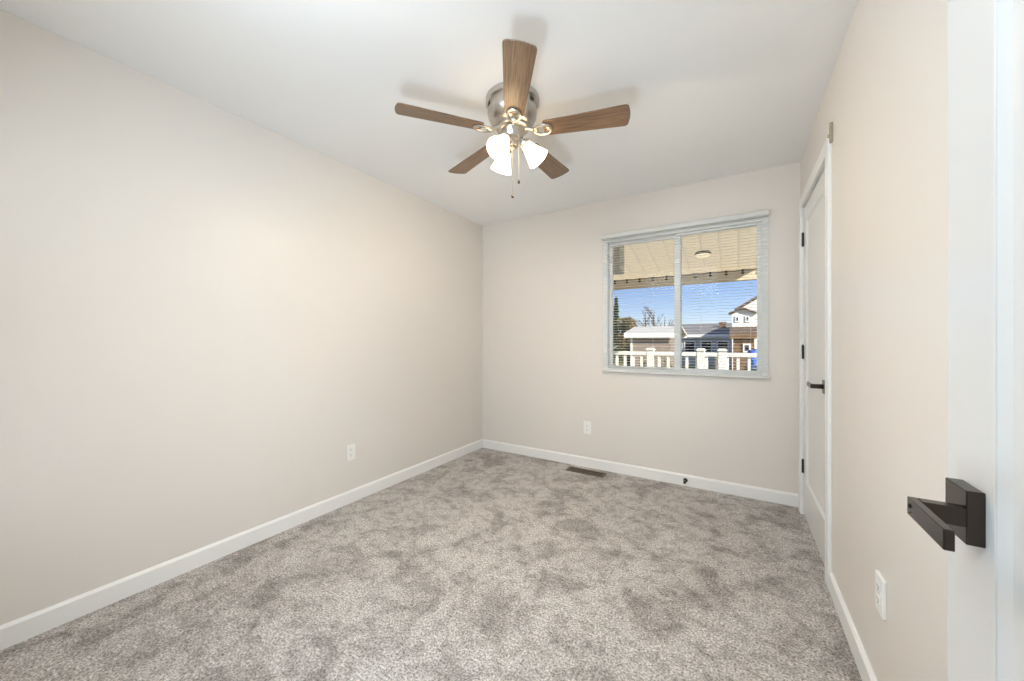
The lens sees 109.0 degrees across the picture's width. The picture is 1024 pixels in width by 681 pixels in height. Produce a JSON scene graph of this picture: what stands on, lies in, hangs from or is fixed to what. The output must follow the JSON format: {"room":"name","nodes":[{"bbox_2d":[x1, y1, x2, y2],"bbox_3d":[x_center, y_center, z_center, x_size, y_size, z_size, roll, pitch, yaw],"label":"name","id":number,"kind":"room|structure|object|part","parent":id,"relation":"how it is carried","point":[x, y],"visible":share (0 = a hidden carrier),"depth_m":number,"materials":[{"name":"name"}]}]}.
{"room":"empty bedroom","nodes":[
{"label":"empty bedroom","id":0,"kind":"room"},
{"bbox_2d":[0,9,481,624],"bbox_3d":[-1.240,-0.044,2.659,0.120,2.440,3.530,0,0,32],"label":"wall","id":1,"kind":"structure","parent":0,"point":[203,306],"depth_m":1.85,"materials":[{"name":"beige paint"}]},
{"bbox_2d":[0,439,482,650],"bbox_3d":[-1.184,1.131,2.624,0.013,0.090,3.290,0,0,32],"label":"baseboard","id":2,"kind":"structure","parent":1,"relation":"attached to","point":[21,629],"depth_m":1.85,"materials":[{"name":"white paint"}]},
{"bbox_2d":[346,443,354,460],"bbox_3d":[-1.170,0.811,2.651,0.009,0.115,0.070,0,0,32],"label":"wall outlet","id":3,"kind":"object","parent":1,"relation":"attached to","point":[350,449],"visible":1,"depth_m":2.65,"materials":[{"name":"white plastic"}]},
{"bbox_2d":[0,0,857,225],"bbox_3d":[-0.009,-1.314,1.901,3.013,0.100,3.530,0,0,32],"label":"ceiling","id":4,"kind":"structure","parent":0,"point":[712,89],"depth_m":1.72,"materials":[{"name":"paint"}]},
{"bbox_2d":[395,39,629,197],"bbox_3d":[0.009,-0.995,1.876,1.133,0.539,1.102,0,0,0],"label":"ceiling fan","id":5,"kind":"object","parent":4,"relation":"hanging from","point":[512,104],"visible":1,"depth_m":1.82,"materials":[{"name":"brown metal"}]},
{"bbox_3d":[-0.350,-1.087,1.779,0.423,0.006,0.132,0,11,-21],"label":"fan blade","id":6,"kind":"part","parent":5,"relation":"part of","materials":[{"name":"brown wood"}]},
{"bbox_3d":[-0.233,-1.087,2.206,0.132,0.006,0.423,-14,9,-38],"label":"fan blade","id":7,"kind":"part","parent":5,"relation":"part of","materials":[{"name":"brown wood"}]},
{"bbox_3d":[-0.069,-0.974,1.810,0.114,0.135,0.127,0,0,0],"label":"lamp shade","id":8,"kind":"part","parent":5,"relation":"part of","materials":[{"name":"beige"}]},
{"bbox_3d":[-0.056,-0.984,1.823,0.058,0.080,0.070,0,0,0],"label":"light bulb","id":9,"kind":"part","parent":5,"relation":"part of","materials":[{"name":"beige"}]},
{"bbox_3d":[-0.062,-0.974,2.018,0.113,0.135,0.128,0,0,0],"label":"lamp shade","id":10,"kind":"part","parent":5,"relation":"part of","materials":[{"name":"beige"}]},
{"bbox_3d":[0.002,-0.906,1.860,0.003,0.321,0.004,0,0,0],"label":"pull chain","id":11,"kind":"part","parent":5,"relation":"part of","materials":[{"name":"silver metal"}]},
{"bbox_3d":[0.002,-1.107,1.912,0.168,0.022,0.168,0,0,0],"label":"hub plate","id":12,"kind":"part","parent":5,"relation":"part of","materials":[{"name":"silver metal"}]},
{"bbox_3d":[0.020,-1.087,1.536,0.132,0.006,0.423,11,-1,-3],"label":"fan blade","id":13,"kind":"part","parent":5,"relation":"part of","materials":[{"name":"brown wood"}]},
{"bbox_3d":[0.060,-1.029,1.907,0.071,0.052,0.056,0,0,0],"label":"light arm","id":14,"kind":"part","parent":5,"relation":"part of","materials":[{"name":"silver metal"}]},
{"bbox_3d":[0.118,-0.974,1.903,0.132,0.135,0.118,0,0,0],"label":"lamp shade","id":15,"kind":"part","parent":5,"relation":"part of","materials":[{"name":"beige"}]},
{"bbox_3d":[0.209,-1.087,2.227,0.132,0.006,0.423,-13,-7,33],"label":"fan blade","id":16,"kind":"part","parent":5,"relation":"part of","materials":[{"name":"brown wood"}]},
{"bbox_3d":[0.365,-1.087,1.813,0.423,0.006,0.132,0,-11,15],"label":"fan blade","id":17,"kind":"part","parent":5,"relation":"part of","materials":[{"name":"brown wood"}]},
{"bbox_2d":[0,448,861,680],"bbox_3d":[-0.009,1.226,1.901,3.013,0.100,3.530,0,0,32],"label":"floor","id":18,"kind":"structure","parent":0,"point":[482,564],"depth_m":1.66,"materials":[{"name":"grey carpet"}]},
{"bbox_2d":[566,466,606,477],"bbox_3d":[0.660,1.174,3.263,0.350,0.008,0.110,0,0,32],"label":"floor vent","id":19,"kind":"object","parent":18,"relation":"in","point":[573,469],"visible":1,"depth_m":3.26,"materials":[{"name":"brown metal"}]},
{"bbox_2d":[482,162,799,493],"bbox_3d":[0.936,-0.044,3.322,2.893,2.440,0.120,0,0,32],"label":"wall","id":20,"kind":"structure","parent":0,"point":[543,377],"depth_m":3.25,"materials":[{"name":"beige paint"}]},
{"bbox_2d":[584,421,590,433],"bbox_3d":[0.699,0.810,3.392,0.070,0.115,0.009,0,0,32],"label":"wall outlet","id":21,"kind":"object","parent":20,"relation":"attached to","point":[587,425],"visible":1,"depth_m":3.39,"materials":[{"name":"white plastic"}]},
{"bbox_2d":[483,439,798,506],"bbox_3d":[0.856,1.131,3.293,2.760,0.090,0.013,0,0,32],"label":"baseboard","id":22,"kind":"structure","parent":20,"relation":"attached to","point":[764,494],"depth_m":3.07,"materials":[{"name":"white paint"}]},
{"bbox_2d":[603,216,768,375],"bbox_3d":[1.385,-0.328,3.047,1.235,1.197,0.114,0,0,32],"label":"window","id":23,"kind":"structure","parent":20,"relation":"in","point":[762,303],"depth_m":3.02,"materials":[{"name":"white plastic"}]},
{"bbox_3d":[1.158,-0.319,3.203,0.602,1.130,0.026,0,0,32],"label":"sash","id":24,"kind":"part","parent":23,"relation":"part of","materials":[{"name":"white plastic"}]},
{"bbox_2d":[601,210,768,378],"bbox_3d":[1.339,-0.337,2.972,1.237,1.228,0.054,0,0,32],"label":"window blind","id":25,"kind":"object","parent":23,"relation":"attached to","point":[761,213],"visible":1,"depth_m":2.92,"materials":[{"name":"white plastic"}]},
{"bbox_3d":[1.183,-0.324,3.069,0.001,1.180,0.028,0,0,32],"label":"ladder cord","id":26,"kind":"part","parent":25,"relation":"part of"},
{"bbox_3d":[1.340,0.269,2.973,1.233,0.017,0.028,0,0,32],"label":"rail","id":27,"kind":"part","parent":25,"relation":"part of","materials":[{"name":"white plastic"}]},
{"bbox_3d":[1.612,-0.319,2.891,0.599,1.130,0.026,0,0,32],"label":"sash","id":28,"kind":"part","parent":23,"relation":"part of","materials":[{"name":"clear glass"}]},
{"bbox_2d":[800,0,947,680],"bbox_3d":[1.192,-0.044,1.092,0.120,2.440,3.410,0,0,32],"label":"wall","id":29,"kind":"structure","parent":0,"point":[885,98],"depth_m":1.07,"materials":[{"name":"beige paint"}]},
{"bbox_2d":[802,169,824,565],"bbox_3d":[1.751,0.138,2.135,0.099,2.052,0.829,0,0,32],"label":"door","id":30,"kind":"structure","parent":29,"relation":"in","point":[813,237],"depth_m":2.13,"materials":[{"name":"white paint"}]},
{"bbox_3d":[1.586,0.234,1.915,0.047,0.023,0.126,0,0,32],"label":"lever arm","id":31,"kind":"part","parent":30,"relation":"part of","materials":[{"name":"brown metal"}]},
{"bbox_3d":[1.773,0.073,2.111,0.033,1.714,0.604,0,0,32],"label":"panel","id":32,"kind":"part","parent":30,"relation":"part of","materials":[{"name":"white paint"}]},
{"bbox_3d":[1.573,0.234,1.834,0.016,0.066,0.055,0,0,32],"label":"rose plate","id":33,"kind":"part","parent":30,"relation":"part of","materials":[{"name":"brown metal"}]},
{"bbox_2d":[799,136,831,588],"bbox_3d":[1.799,0.104,2.095,0.136,2.144,0.950,0,0,32],"label":"door frame","id":34,"kind":"structure","parent":29,"relation":"attached to","point":[824,161],"depth_m":1.77,"materials":[{"name":"white paint"}]},
{"bbox_2d":[827,122,832,142],"bbox_3d":[1.492,-0.974,1.712,0.019,0.092,0.016,0,0,32],"label":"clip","id":35,"kind":"object","parent":29,"relation":"attached to","point":[830,135],"visible":1,"depth_m":1.71,"materials":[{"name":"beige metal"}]},
{"bbox_3d":[1.495,-0.974,1.710,0.012,0.092,0.016,0,0,32],"label":"clip plate","id":36,"kind":"part","parent":35,"relation":"part of","materials":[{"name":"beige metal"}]},
{"bbox_2d":[829,572,876,680],"bbox_3d":[0.902,1.131,0.748,0.013,0.090,2.279,0,0,32],"label":"baseboard","id":37,"kind":"structure","parent":29,"relation":"attached to","point":[864,667],"depth_m":1.39,"materials":[{"name":"white paint"}]},
{"bbox_2d":[875,570,886,619],"bbox_3d":[1.134,0.781,1.123,0.012,0.115,0.070,0,0,32],"label":"wall outlet","id":38,"kind":"object","parent":29,"relation":"attached to","point":[880,583],"visible":1,"depth_m":1.11,"materials":[{"name":"white plastic"}]},
{"bbox_2d":[876,581,879,593],"bbox_3d":[1.130,0.761,1.126,0.002,0.027,0.033,0,0,32],"label":"receptacle","id":39,"kind":"object","parent":38,"relation":"attached to","point":[877,582],"depth_m":1.13,"materials":[{"name":"grey plastic"}]},
{"bbox_2d":[876,594,879,605],"bbox_3d":[1.130,0.800,1.126,0.002,0.027,0.033,0,0,32],"label":"receptacle","id":40,"kind":"object","parent":38,"relation":"attached to","point":[877,595],"depth_m":1.13,"materials":[{"name":"grey plastic"}]},
{"bbox_3d":[-0.902,-0.044,0.449,2.773,2.440,0.120,0,0,32],"label":"wall","id":41,"kind":"structure","parent":0,"visible":0},
{"bbox_2d":[907,0,1023,680],"bbox_3d":[0.401,0.149,0.192,0.102,2.030,0.779,0,0,32],"label":"door","id":42,"kind":"structure","parent":41,"relation":"in","point":[979,523],"depth_m":0.43,"materials":[{"name":"white paint"}]},
{"bbox_3d":[0.514,0.216,0.426,0.047,0.023,0.099,0,0,32],"label":"lever arm","id":43,"kind":"part","parent":42,"relation":"part of","materials":[{"name":"brown metal"}]},
{"bbox_3d":[0.573,0.216,0.463,0.016,0.066,0.053,0,0,32],"label":"rose plate","id":44,"kind":"part","parent":42,"relation":"part of","materials":[{"name":"brown metal"}]},
{"bbox_3d":[0.431,0.149,0.183,0.035,2.030,0.762,0,0,32],"label":"frame","id":45,"kind":"part","parent":42,"relation":"part of","materials":[{"name":"white paint"}]},
{"bbox_3d":[0.431,0.087,0.183,0.033,1.685,0.540,0,0,32],"label":"panel","id":46,"kind":"part","parent":42,"relation":"part of","materials":[{"name":"white paint"}]},
{"label":"outside","id":47,"kind":"structure","parent":0,"visible":0},
{"bbox_3d":[2.125,1.346,4.408,8.000,0.040,2.935,0,0,32],"label":"deck","id":48,"kind":"object","parent":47,"visible":0},
{"bbox_2d":[613,226,756,289],"bbox_3d":[1.300,-0.116,4.784,6.000,2.883,2.728,0,0,32],"label":"patio cover","id":49,"kind":"object","parent":48,"relation":"on","point":[751,257],"visible":0.04,"depth_m":4.94,"materials":[{"name":"beige metal"}]},
{"bbox_2d":[613,245,623,274],"bbox_3d":[1.234,-1.067,4.288,0.130,0.566,0.123,0,0,42],"label":"speaker","id":50,"kind":"object","parent":49,"relation":"hanging from","point":[622,246],"visible":0.42,"depth_m":4.23},
{"bbox_2d":[614,276,673,283],"bbox_3d":[1.992,-0.920,5.547,0.859,0.052,0.036,0,0,32],"label":"string lights","id":51,"kind":"object","parent":49,"relation":"attached to","point":[663,276],"depth_m":5.56,"materials":[{"name":"black metal"}]},
{"bbox_2d":[695,250,710,257],"bbox_3d":[2.462,-1.103,4.708,0.192,0.072,0.192,0,0,32],"label":"lamp","id":52,"kind":"object","parent":49,"relation":"attached to","point":[705,251],"visible":0.85,"depth_m":4.65,"materials":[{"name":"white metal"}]},
{"bbox_3d":[2.462,-1.088,4.708,0.176,0.041,0.176,0,0,32],"label":"lamp glass","id":53,"kind":"part","parent":52,"relation":"part of","materials":[{"name":"beige glass"}]},
{"bbox_2d":[690,271,727,277],"bbox_3d":[2.740,-0.917,5.086,0.453,0.061,0.036,0,0,32],"label":"string lights","id":54,"kind":"object","parent":49,"relation":"attached to","point":[695,276],"depth_m":5.07,"materials":[{"name":"black metal"}]},
{"bbox_2d":[613,348,756,369],"bbox_3d":[1.747,0.724,6.251,5.225,1.205,0.130,0,0,32],"label":"deck railing","id":55,"kind":"object","parent":48,"relation":"on","point":[702,358],"visible":0.21,"depth_m":5.53,"materials":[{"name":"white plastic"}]},
{"bbox_3d":[2.256,0.741,5.938,0.100,1.170,0.100,0,0,32],"label":"post","id":56,"kind":"part","parent":55,"relation":"part of","materials":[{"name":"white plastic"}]},
{"bbox_3d":[1.737,0.209,6.258,5.200,0.063,0.080,0,0,32],"label":"rail","id":57,"kind":"part","parent":55,"relation":"part of","materials":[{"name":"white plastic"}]},
{"bbox_3d":[2.878,0.741,5.556,0.100,1.170,0.100,0,0,32],"label":"post","id":58,"kind":"part","parent":55,"relation":"part of","materials":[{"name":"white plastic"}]},
{"bbox_3d":[3.116,0.741,5.409,0.100,1.170,0.100,0,0,32],"label":"post","id":59,"kind":"part","parent":55,"relation":"part of","materials":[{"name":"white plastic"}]},
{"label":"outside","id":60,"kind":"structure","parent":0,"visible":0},
{"bbox_2d":[620,350,731,369],"bbox_3d":[32.325,2.026,52.543,120.000,0.200,116.619,0,0,32],"label":"ground","id":61,"kind":"structure","parent":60,"point":[621,363],"depth_m":27.04,"materials":[{"name":"green plant"}]},
{"bbox_2d":[613,298,623,364],"bbox_3d":[7.843,-0.720,27.609,1.711,5.292,1.596,0,0,32],"label":"evergreen tree","id":62,"kind":"object","parent":61,"relation":"on","point":[615,332],"visible":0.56,"depth_m":27.41,"materials":[{"name":"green plant"}]},
{"bbox_2d":[615,316,637,365],"bbox_3d":[7.502,0.176,23.781,1.651,3.510,1.715,0,0,32],"label":"tree","id":63,"kind":"object","parent":61,"relation":"on","point":[625,321],"visible":0.57,"depth_m":23.62,"materials":[{"name":"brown plant"}]},
{"bbox_2d":[635,309,651,326],"bbox_3d":[11.028,-0.399,30.768,1.469,4.656,2.056,0,0,32],"label":"bare tree","id":64,"kind":"object","parent":61,"relation":"on","point":[645,321],"visible":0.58,"depth_m":30.84,"materials":[{"name":"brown plant"}]},
{"bbox_2d":[644,307,663,325],"bbox_3d":[13.247,-0.763,34.796,1.794,5.384,1.547,0,0,-9],"label":"bare tree","id":65,"kind":"object","parent":61,"relation":"on","point":[644,307],"visible":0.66,"depth_m":34.52,"materials":[{"name":"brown plant"}]},
{"bbox_2d":[624,326,686,366],"bbox_3d":[7.895,0.577,19.799,2.410,2.698,4.620,0,0,32],"label":"garage","id":66,"kind":"structure","parent":61,"relation":"on","point":[663,330],"depth_m":18.19,"materials":[{"name":"beige"}]},
{"bbox_2d":[668,322,731,365],"bbox_3d":[16.649,0.216,32.025,5.400,3.420,8.860,0,0,32],"label":"house","id":67,"kind":"structure","parent":61,"relation":"on","point":[717,337],"depth_m":28.48,"materials":[{"name":"grey"}]},
{"bbox_3d":[14.051,0.476,28.851,0.640,0.740,0.030,0,0,32],"label":"pane","id":68,"kind":"part","parent":67,"relation":"part of","materials":[{"name":"grey glass"}]},
{"bbox_3d":[15.030,0.476,28.248,0.640,0.740,0.030,0,0,32],"label":"pane","id":69,"kind":"part","parent":67,"relation":"part of","materials":[{"name":"grey glass"}]},
{"bbox_3d":[15.967,0.476,27.672,0.640,0.740,0.030,0,0,32],"label":"pane","id":70,"kind":"part","parent":67,"relation":"part of","materials":[{"name":"grey glass"}]},
{"bbox_2d":[728,296,756,369],"bbox_3d":[16.305,-0.641,22.785,4.710,5.134,8.300,0,0,32],"label":"house","id":71,"kind":"structure","parent":61,"relation":"on","point":[740,316],"depth_m":20.42,"materials":[{"name":"white"}]},
{"bbox_2d":[729,327,756,369],"bbox_3d":[10.815,0.643,17.063,1.080,2.566,2.540,0,0,32],"label":"shed","id":72,"kind":"object","parent":61,"relation":"on","point":[743,338],"visible":0.64,"depth_m":16.17,"materials":[{"name":"brown wood"}]},
{"bbox_2d":[745,362,756,370],"bbox_3d":[5.306,1.186,8.063,0.535,1.487,0.495,0,0,-41],"label":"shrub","id":73,"kind":"object","parent":61,"relation":"on","point":[746,367],"visible":0.02,"depth_m":8.08,"materials":[{"name":"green plant"}]},
{"bbox_2d":[747,349,756,367],"bbox_3d":[9.489,1.128,14.356,0.482,1.596,0.720,0,0,32],"label":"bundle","id":74,"kind":"object","parent":61,"relation":"on","point":[753,359],"visible":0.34,"depth_m":14.11,"materials":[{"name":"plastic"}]}
]}

